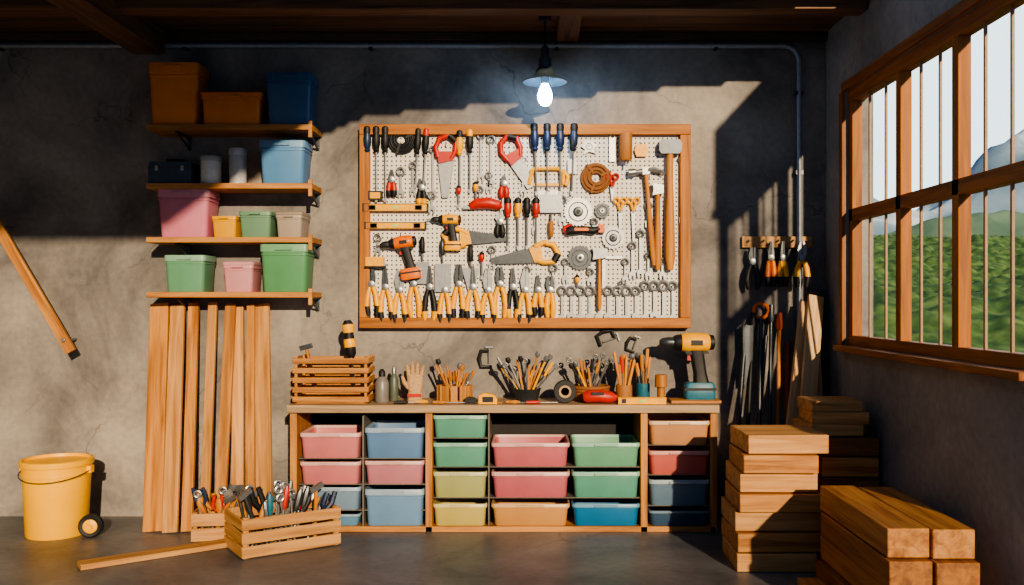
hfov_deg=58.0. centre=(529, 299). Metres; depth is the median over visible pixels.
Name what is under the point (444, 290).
snips
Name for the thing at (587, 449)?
storage bin
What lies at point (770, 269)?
pliers
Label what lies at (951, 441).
wall
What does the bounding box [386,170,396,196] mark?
pliers
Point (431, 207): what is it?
wrench
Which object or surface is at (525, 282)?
snips
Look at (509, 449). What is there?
storage bin
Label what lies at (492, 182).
wrench
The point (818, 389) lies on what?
leaning board
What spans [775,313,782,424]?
handle
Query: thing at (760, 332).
tool
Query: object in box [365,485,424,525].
storage bin
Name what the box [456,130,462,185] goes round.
screwdriver
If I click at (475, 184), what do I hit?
screwdriver
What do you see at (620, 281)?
wrench
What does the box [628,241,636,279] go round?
wrench
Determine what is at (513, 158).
handsaw
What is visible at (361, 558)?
floor
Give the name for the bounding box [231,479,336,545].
pile
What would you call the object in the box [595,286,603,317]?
wrench
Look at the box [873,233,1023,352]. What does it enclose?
hedge
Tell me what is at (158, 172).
toolbox
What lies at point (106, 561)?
plank
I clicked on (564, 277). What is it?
wrench
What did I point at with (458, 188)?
screwdriver
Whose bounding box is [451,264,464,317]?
pliers
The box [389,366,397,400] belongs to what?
oil bottle
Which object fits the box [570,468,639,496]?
storage bin
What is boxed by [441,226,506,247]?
saw
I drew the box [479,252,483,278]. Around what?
screwdriver
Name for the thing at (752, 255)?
pliers
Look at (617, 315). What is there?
wrench
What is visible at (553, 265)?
wrench
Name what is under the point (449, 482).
storage bin
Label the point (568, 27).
ceiling beam
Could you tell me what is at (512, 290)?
pliers
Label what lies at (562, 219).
wrench
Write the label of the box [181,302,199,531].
plank
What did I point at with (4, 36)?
trim
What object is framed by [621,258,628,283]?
wrench
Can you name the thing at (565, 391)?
tape roll
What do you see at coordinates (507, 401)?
chisel
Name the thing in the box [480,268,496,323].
pliers
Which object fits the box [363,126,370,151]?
screwdriver
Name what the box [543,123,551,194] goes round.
screwdriver
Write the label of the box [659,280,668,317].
wrench
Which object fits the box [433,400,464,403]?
chisel
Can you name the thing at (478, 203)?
utility knife
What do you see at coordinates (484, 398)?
tape measure
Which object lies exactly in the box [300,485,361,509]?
storage bin
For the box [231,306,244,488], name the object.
plank
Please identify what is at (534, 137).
screwdriver
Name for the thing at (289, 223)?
storage bin
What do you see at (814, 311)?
leaning board
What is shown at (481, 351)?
c-clamp
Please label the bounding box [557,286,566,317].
wrench
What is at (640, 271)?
wrench
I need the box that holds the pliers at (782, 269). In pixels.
[777,241,788,286]
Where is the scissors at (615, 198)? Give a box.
[613,197,626,239]
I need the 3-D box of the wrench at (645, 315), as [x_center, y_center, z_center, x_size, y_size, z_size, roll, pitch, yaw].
[0.864,0.014,6.932,0.085,0.324,0.035,0,0,0]
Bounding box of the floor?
[0,516,822,584]
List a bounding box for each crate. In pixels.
[191,505,241,541]
[224,496,340,558]
[292,354,374,403]
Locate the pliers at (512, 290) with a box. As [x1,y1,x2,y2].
[506,268,518,317]
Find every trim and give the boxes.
[0,32,827,41]
[833,0,1023,380]
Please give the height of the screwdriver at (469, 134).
0.478 m
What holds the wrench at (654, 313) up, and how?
hanging from the pegboard
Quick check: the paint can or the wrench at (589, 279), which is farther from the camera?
the wrench at (589, 279)
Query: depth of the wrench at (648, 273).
6.92 m
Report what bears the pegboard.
attached to the wall at (77, 149)
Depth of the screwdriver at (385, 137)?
6.90 m
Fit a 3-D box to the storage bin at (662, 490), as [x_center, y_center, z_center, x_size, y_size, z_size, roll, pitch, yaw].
[1.057,1.362,6.718,0.434,0.184,0.434,0,0,0]
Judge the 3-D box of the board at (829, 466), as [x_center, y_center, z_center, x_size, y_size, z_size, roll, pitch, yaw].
[2.030,1.057,6.047,0.353,0.122,0.440,0,0,1]
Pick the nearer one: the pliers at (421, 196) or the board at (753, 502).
the board at (753, 502)
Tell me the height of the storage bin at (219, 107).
0.241 m
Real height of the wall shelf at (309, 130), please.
0.165 m
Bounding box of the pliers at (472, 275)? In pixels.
[465,266,480,319]
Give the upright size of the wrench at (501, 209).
0.212 m
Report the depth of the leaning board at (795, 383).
6.73 m
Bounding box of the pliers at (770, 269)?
[765,241,776,286]
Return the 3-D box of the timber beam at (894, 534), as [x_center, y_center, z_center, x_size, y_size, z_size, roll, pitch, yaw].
[1.780,1.143,4.844,0.199,0.139,1.012,0,0,0]
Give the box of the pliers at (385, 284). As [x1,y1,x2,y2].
[378,266,392,321]
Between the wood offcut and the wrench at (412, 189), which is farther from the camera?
the wrench at (412, 189)
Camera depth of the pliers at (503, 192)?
6.90 m
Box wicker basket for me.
[566,352,613,401]
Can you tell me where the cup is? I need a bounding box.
[635,348,650,396]
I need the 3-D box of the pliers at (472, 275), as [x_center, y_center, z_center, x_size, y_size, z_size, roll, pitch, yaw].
[-0.429,-0.037,6.924,0.133,0.436,0.051,0,0,0]
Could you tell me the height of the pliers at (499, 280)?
0.387 m
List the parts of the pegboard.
cable coil, scraper blade, circular saw blade, circular saw blade, rope coil, circular saw blade, circular saw blade, wooden file handle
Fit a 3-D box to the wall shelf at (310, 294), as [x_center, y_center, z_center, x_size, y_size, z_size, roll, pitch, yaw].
[-2.178,0.000,6.839,1.201,0.165,0.318,0,0,0]
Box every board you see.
[721,496,820,530]
[721,516,820,551]
[723,535,816,571]
[725,480,822,512]
[726,460,817,492]
[729,444,818,473]
[730,425,828,453]
[785,301,823,424]
[793,418,862,435]
[797,396,862,411]
[798,294,823,417]
[800,408,868,423]
[816,454,878,476]
[817,352,820,395]
[818,474,879,492]
[821,433,878,455]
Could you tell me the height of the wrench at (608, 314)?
0.270 m
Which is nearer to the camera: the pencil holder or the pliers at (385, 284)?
the pencil holder
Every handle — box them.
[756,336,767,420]
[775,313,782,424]
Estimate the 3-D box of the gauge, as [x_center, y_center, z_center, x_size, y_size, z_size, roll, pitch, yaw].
[0.617,-1.144,6.932,0.045,0.211,0.035,0,0,0]
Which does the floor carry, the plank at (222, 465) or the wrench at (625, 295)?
the plank at (222, 465)
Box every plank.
[77,539,226,570]
[142,302,169,531]
[162,304,185,532]
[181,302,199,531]
[199,302,217,528]
[213,303,236,527]
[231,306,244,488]
[246,304,254,530]
[255,303,272,529]
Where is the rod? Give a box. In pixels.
[745,313,756,424]
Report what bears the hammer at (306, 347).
in the crate at (324, 393)
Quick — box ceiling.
[0,16,843,31]
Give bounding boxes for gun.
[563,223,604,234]
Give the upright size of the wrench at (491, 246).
0.185 m
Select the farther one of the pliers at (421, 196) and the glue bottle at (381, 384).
the pliers at (421, 196)
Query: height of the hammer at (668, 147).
0.972 m
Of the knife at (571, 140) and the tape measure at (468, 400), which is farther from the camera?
the knife at (571, 140)
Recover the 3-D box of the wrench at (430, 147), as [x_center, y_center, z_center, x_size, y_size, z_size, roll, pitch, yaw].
[-0.730,-0.964,6.932,0.062,0.392,0.035,0,0,0]
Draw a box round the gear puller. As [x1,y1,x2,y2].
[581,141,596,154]
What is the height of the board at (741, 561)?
0.109 m
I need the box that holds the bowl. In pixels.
[496,351,559,401]
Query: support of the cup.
on the workbench
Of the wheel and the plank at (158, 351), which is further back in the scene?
the plank at (158, 351)
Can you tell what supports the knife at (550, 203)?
hanging from the pegboard
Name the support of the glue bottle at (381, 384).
on the workbench
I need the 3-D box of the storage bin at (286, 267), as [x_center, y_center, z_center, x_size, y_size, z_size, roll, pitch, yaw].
[-1.789,-0.233,6.828,0.356,0.348,0.284,0,0,0]
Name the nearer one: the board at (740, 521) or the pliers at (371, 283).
the board at (740, 521)
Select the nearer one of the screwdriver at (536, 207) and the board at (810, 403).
the board at (810, 403)
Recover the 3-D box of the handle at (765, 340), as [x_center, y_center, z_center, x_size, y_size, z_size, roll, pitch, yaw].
[1.676,0.951,6.794,0.034,1.368,0.384,0,0,34]
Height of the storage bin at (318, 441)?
0.180 m
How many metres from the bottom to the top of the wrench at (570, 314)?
0.264 m
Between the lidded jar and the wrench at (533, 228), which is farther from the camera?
the wrench at (533, 228)
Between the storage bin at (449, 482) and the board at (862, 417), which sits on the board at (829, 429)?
the board at (862, 417)
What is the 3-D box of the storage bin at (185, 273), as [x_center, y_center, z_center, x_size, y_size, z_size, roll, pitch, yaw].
[-2.512,-0.193,6.828,0.305,0.268,0.284,0,0,0]
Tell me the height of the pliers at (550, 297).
0.318 m
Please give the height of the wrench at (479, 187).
0.166 m
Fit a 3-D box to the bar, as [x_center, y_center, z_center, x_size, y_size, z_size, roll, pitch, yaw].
[1.551,0.909,6.782,0.084,1.451,0.380,0,0,33]
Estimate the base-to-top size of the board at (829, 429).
0.075 m
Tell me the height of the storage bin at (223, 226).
0.153 m
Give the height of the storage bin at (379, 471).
0.166 m
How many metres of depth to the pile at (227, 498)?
6.30 m
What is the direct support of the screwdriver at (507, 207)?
hanging from the pegboard
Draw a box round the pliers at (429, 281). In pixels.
[422,266,436,320]
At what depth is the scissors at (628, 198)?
6.92 m
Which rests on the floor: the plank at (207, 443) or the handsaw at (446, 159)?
the plank at (207, 443)
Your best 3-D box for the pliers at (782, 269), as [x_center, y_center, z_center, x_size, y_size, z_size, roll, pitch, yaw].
[1.896,-0.268,6.922,0.093,0.344,0.051,0,0,0]
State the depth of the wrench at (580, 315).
6.92 m
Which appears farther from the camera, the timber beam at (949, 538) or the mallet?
the mallet
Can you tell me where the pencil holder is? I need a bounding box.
[435,359,474,401]
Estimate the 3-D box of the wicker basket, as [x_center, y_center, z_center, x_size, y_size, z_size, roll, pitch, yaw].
[0.442,0.565,6.800,0.296,0.350,0.296,0,0,45]
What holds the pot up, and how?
on the workbench
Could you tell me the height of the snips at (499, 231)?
0.192 m
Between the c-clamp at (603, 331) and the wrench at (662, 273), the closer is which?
the wrench at (662, 273)
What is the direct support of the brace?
attached to the wall at (77, 149)
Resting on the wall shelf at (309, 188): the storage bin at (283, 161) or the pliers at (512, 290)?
the storage bin at (283, 161)
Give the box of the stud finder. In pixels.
[634,143,647,156]
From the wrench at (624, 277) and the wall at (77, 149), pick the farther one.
the wall at (77, 149)
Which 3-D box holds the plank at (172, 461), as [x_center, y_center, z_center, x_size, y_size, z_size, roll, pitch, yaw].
[-2.581,0.836,6.694,0.110,1.610,0.498,0,0,-14]
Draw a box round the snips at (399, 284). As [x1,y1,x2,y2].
[393,268,407,322]
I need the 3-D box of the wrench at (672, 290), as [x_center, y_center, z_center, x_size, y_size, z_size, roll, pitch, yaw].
[1.072,0.015,6.932,0.080,0.321,0.035,0,0,0]
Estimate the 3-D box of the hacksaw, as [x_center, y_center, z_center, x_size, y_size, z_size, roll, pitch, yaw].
[0.140,-0.928,6.928,0.326,0.147,0.043,0,0,0]
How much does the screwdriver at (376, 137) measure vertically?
0.569 m
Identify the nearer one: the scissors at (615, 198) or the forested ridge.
the scissors at (615, 198)
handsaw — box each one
[433,134,456,197]
[490,240,560,264]
[498,134,532,188]
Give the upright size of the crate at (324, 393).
0.340 m
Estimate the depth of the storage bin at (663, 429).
6.53 m
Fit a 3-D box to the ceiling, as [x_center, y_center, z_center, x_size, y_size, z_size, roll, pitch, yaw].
[-1.130,-2.037,4.375,7.137,0.032,5.241,0,0,0]
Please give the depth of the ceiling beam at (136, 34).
6.30 m
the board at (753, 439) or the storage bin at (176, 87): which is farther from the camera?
the storage bin at (176, 87)
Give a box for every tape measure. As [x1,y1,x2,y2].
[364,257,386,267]
[368,191,382,199]
[465,396,477,403]
[478,392,501,403]
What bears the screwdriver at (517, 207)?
hanging from the pegboard
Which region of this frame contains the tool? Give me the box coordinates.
[752,302,768,424]
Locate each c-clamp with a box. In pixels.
[477,346,492,368]
[595,329,619,346]
[625,335,640,353]
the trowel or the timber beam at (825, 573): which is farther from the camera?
the trowel
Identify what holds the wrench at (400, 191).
hanging from the pegboard
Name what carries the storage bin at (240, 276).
on the wall shelf at (310, 294)
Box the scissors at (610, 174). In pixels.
[605,173,619,200]
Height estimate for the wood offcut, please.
0.020 m
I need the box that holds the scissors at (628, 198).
[627,197,640,240]
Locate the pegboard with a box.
[359,124,690,327]
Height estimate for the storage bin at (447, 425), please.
0.159 m
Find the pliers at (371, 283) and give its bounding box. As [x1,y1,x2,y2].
[365,268,378,317]
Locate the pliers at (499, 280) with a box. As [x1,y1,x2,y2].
[493,266,506,317]
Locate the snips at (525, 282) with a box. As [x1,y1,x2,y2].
[517,269,532,323]
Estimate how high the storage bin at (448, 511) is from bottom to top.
0.158 m
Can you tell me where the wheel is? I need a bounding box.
[78,514,103,537]
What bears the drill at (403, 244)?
hanging from the pegboard
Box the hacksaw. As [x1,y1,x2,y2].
[527,166,569,185]
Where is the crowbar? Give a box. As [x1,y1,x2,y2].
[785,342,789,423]
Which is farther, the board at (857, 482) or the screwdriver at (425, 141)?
the screwdriver at (425, 141)
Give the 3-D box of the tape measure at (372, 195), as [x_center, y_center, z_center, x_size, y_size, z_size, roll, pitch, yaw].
[-1.159,-0.790,6.926,0.105,0.083,0.047,0,0,0]
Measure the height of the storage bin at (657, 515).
0.109 m
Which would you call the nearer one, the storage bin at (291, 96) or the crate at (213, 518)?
the crate at (213, 518)
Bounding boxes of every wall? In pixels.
[0,42,824,515]
[825,0,1023,584]
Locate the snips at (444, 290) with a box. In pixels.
[437,269,451,322]
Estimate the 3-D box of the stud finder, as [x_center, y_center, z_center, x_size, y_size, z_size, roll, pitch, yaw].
[0.835,-1.127,6.932,0.105,0.102,0.035,0,0,0]
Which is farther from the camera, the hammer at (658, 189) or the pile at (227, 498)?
the hammer at (658, 189)
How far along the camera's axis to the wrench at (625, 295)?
6.92 m
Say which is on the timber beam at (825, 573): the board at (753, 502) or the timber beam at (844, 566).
the timber beam at (844, 566)
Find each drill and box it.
[374,234,420,280]
[426,212,460,250]
[659,333,716,399]
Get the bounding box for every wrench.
[373,233,381,255]
[396,167,405,197]
[409,162,415,195]
[427,191,435,213]
[429,146,435,197]
[476,135,484,181]
[477,186,483,197]
[485,172,492,193]
[486,135,495,187]
[487,245,495,269]
[500,198,504,213]
[520,156,526,195]
[523,266,530,292]
[531,202,537,234]
[548,264,557,287]
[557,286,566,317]
[558,195,566,225]
[561,258,568,283]
[567,285,575,317]
[576,285,584,317]
[585,285,594,317]
[586,268,593,285]
[590,218,597,226]
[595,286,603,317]
[603,285,612,317]
[613,285,621,317]
[618,280,625,295]
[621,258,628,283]
[622,285,631,317]
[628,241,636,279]
[632,286,640,317]
[636,229,644,277]
[640,280,649,317]
[644,202,652,227]
[644,252,650,279]
[650,280,658,317]
[659,258,665,279]
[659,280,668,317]
[669,281,677,317]
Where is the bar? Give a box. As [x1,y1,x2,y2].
[735,325,752,424]
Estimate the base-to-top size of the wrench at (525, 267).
0.212 m
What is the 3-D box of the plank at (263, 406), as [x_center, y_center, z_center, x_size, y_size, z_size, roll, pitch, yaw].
[-1.939,0.832,6.715,0.113,1.623,0.508,0,0,-19]
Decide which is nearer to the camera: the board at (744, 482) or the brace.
the board at (744, 482)
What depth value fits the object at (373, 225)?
6.91 m
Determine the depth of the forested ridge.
251.65 m
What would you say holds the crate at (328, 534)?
on the floor
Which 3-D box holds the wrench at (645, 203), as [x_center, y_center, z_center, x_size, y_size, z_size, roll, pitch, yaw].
[0.888,-0.642,6.932,0.068,0.200,0.035,0,0,0]
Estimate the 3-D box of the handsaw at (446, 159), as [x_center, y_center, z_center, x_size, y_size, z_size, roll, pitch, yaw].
[-0.631,-1.012,6.924,0.196,0.490,0.053,0,0,0]
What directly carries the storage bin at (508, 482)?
on the workbench
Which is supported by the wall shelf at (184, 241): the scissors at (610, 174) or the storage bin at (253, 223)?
the storage bin at (253, 223)
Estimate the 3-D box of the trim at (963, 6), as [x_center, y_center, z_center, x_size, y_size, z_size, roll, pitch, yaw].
[2.210,-0.590,5.350,0.100,1.900,2.540,0,0,0]
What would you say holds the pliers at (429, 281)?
hanging from the pegboard
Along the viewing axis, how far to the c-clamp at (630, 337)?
6.98 m
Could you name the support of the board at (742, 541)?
on the board at (741, 561)
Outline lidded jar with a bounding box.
[200,155,221,182]
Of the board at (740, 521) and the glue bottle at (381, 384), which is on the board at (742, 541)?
the board at (740, 521)
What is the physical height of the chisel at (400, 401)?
0.027 m
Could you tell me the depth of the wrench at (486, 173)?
6.92 m
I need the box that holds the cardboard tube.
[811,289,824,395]
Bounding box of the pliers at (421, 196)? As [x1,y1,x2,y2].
[416,179,426,204]
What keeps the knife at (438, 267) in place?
hanging from the pegboard
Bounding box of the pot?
[613,352,635,401]
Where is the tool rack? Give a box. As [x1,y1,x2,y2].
[741,236,811,247]
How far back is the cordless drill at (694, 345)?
6.67 m
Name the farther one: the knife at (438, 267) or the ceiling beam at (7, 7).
the knife at (438, 267)
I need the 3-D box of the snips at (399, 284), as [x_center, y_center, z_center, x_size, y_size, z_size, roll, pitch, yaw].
[-0.978,-0.017,6.924,0.126,0.448,0.051,-1,0,0]
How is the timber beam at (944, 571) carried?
on the timber beam
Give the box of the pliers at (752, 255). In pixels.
[744,247,761,289]
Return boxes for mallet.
[655,374,666,396]
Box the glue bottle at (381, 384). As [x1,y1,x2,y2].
[375,369,388,402]
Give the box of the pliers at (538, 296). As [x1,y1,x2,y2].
[532,275,543,316]
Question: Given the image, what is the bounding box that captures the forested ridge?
[878,210,1023,237]
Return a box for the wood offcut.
[667,398,721,402]
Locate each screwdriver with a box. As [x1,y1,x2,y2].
[342,320,355,386]
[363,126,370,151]
[372,126,379,201]
[381,126,388,201]
[414,128,420,187]
[422,128,428,186]
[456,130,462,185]
[456,185,460,207]
[466,129,472,192]
[473,181,477,198]
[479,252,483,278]
[504,197,511,248]
[514,197,521,248]
[523,197,530,248]
[530,123,538,194]
[532,197,539,248]
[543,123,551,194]
[556,123,564,194]
[569,123,577,194]
[575,275,579,291]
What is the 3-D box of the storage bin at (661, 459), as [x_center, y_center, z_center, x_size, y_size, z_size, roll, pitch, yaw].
[1.057,1.151,6.718,0.434,0.170,0.434,0,0,0]
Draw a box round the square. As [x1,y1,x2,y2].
[602,254,621,287]
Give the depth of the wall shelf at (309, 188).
6.68 m
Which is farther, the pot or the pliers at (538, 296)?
the pliers at (538, 296)
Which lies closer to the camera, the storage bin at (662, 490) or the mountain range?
the storage bin at (662, 490)
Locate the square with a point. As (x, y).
(612, 256)
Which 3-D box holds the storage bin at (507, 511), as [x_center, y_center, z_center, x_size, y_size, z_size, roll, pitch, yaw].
[0.004,1.519,6.718,0.558,0.158,0.434,0,0,0]
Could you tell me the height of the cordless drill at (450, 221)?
0.287 m
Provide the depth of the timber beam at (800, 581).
5.08 m
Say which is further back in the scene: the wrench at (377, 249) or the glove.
the wrench at (377, 249)
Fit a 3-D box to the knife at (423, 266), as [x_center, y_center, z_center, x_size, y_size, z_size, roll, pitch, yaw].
[-0.805,-0.297,6.917,0.082,0.354,0.063,0,0,-36]
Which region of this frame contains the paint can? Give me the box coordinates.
[229,147,246,182]
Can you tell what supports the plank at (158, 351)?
on the floor
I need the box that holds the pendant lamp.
[522,16,567,105]
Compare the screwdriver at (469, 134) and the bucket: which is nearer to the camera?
the bucket
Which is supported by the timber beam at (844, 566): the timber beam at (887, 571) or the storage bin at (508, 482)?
the timber beam at (887, 571)
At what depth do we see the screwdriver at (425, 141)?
6.90 m
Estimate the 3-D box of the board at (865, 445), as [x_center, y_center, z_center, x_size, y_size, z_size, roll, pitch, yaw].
[2.030,0.932,6.054,0.351,0.112,0.440,0,0,-1]
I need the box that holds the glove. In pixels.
[401,361,424,401]
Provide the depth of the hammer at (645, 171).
6.88 m
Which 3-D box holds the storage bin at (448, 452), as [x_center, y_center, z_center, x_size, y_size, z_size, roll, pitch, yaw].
[-0.496,1.094,6.718,0.385,0.170,0.434,0,0,0]
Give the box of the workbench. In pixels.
[287,398,718,531]
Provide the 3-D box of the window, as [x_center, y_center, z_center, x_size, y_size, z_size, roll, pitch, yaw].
[2.300,-0.580,5.331,0.080,1.800,2.462,0,0,0]
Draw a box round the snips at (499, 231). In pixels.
[494,212,505,237]
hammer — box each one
[299,343,317,386]
[592,248,606,309]
[628,167,664,265]
[652,183,663,269]
[658,139,681,269]
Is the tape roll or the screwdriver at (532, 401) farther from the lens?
the tape roll
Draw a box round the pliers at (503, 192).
[498,175,509,197]
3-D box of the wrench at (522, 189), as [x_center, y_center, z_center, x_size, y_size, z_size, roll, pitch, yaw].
[-0.053,-0.932,6.932,0.056,0.299,0.035,0,0,0]
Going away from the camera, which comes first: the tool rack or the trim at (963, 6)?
the trim at (963, 6)
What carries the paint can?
on the wall shelf at (309, 188)
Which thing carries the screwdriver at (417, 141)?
hanging from the pegboard
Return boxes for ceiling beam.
[0,0,866,15]
[47,0,164,53]
[556,16,581,41]
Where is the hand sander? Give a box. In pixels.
[582,390,616,402]
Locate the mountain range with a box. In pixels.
[873,129,1023,234]
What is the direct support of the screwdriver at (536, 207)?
hanging from the pegboard
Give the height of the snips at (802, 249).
0.350 m
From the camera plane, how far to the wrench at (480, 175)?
6.92 m
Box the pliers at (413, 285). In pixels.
[407,279,421,317]
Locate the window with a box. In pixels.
[848,0,1023,369]
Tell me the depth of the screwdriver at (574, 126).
6.89 m
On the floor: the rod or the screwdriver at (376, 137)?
the rod
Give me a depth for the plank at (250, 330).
6.70 m
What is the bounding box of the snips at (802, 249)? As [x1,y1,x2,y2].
[793,240,810,286]
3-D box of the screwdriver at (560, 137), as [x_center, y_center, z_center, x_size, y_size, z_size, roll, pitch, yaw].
[0.226,-1.055,6.913,0.066,0.538,0.066,0,0,45]
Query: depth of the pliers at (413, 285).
6.90 m
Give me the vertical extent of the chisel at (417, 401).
0.027 m
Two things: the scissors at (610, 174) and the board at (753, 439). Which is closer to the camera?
the board at (753, 439)
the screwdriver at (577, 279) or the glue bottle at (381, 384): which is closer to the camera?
the glue bottle at (381, 384)
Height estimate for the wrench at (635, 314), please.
0.269 m
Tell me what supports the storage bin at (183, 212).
on the wall shelf at (184, 241)
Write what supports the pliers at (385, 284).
hanging from the pegboard
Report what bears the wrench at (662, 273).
hanging from the pegboard
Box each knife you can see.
[416,237,428,283]
[435,239,450,291]
[463,197,502,209]
[540,194,561,237]
[568,137,576,173]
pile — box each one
[191,484,244,527]
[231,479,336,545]
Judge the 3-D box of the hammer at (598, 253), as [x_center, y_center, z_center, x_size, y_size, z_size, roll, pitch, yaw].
[0.519,-0.158,6.914,0.105,0.467,0.070,0,0,0]
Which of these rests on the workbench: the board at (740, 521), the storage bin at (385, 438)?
the storage bin at (385, 438)
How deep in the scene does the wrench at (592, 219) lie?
6.92 m
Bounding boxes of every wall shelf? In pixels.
[146,121,321,149]
[146,180,321,206]
[146,234,321,257]
[146,289,321,310]
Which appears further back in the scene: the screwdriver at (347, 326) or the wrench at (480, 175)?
the wrench at (480, 175)
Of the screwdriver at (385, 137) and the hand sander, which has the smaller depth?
the hand sander
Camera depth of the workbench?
6.54 m
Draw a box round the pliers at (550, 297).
[544,276,555,317]
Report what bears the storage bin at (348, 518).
on the workbench
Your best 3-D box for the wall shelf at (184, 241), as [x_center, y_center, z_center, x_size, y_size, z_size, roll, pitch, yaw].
[-2.178,-0.399,6.839,1.201,0.165,0.318,0,0,0]
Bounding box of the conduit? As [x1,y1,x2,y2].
[0,42,802,321]
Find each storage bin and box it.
[148,62,209,123]
[157,189,219,236]
[164,255,215,291]
[200,91,267,123]
[212,216,241,236]
[222,261,262,291]
[239,211,277,236]
[259,140,312,182]
[260,244,315,291]
[265,72,318,125]
[275,211,310,236]
[300,425,361,457]
[300,459,361,483]
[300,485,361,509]
[307,511,361,525]
[365,420,424,457]
[365,459,424,483]
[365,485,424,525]
[433,413,487,437]
[433,439,487,465]
[433,468,487,496]
[433,498,487,525]
[491,434,569,465]
[491,468,569,496]
[491,498,569,525]
[570,434,639,465]
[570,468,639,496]
[570,498,639,525]
[648,414,709,444]
[648,446,709,473]
[648,476,709,504]
[648,506,709,525]
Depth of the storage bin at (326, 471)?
6.53 m
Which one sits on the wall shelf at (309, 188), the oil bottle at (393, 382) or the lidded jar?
the lidded jar
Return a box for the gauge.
[609,135,614,161]
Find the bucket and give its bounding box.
[17,453,94,540]
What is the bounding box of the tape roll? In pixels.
[554,380,576,402]
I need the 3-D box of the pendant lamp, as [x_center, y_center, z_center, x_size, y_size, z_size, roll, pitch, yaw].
[0.107,-1.701,6.580,0.330,0.638,0.330,0,0,0]
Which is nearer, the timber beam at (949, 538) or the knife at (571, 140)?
the timber beam at (949, 538)
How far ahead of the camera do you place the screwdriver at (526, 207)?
6.90 m
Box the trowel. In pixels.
[463,245,478,295]
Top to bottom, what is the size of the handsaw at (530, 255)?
0.191 m
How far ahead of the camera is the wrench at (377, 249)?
6.92 m
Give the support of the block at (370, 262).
hanging from the pegboard
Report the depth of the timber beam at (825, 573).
5.15 m
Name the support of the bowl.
on the workbench
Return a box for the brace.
[0,220,76,353]
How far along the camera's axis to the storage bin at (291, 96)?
6.71 m
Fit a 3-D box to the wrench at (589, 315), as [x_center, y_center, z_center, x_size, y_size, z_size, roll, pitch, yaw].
[0.449,0.026,6.932,0.090,0.278,0.035,0,0,0]
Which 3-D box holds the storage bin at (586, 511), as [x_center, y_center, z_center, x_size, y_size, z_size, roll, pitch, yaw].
[0.538,1.519,6.718,0.484,0.158,0.434,0,0,0]
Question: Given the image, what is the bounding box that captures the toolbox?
[148,159,199,182]
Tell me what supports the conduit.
attached to the wall at (77, 149)
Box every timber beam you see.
[797,578,825,584]
[816,560,850,584]
[820,486,928,557]
[821,512,931,584]
[821,536,881,584]
[858,487,974,558]
[928,556,979,584]
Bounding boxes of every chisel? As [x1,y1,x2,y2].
[394,400,416,403]
[415,400,432,402]
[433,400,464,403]
[506,400,525,403]
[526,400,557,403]

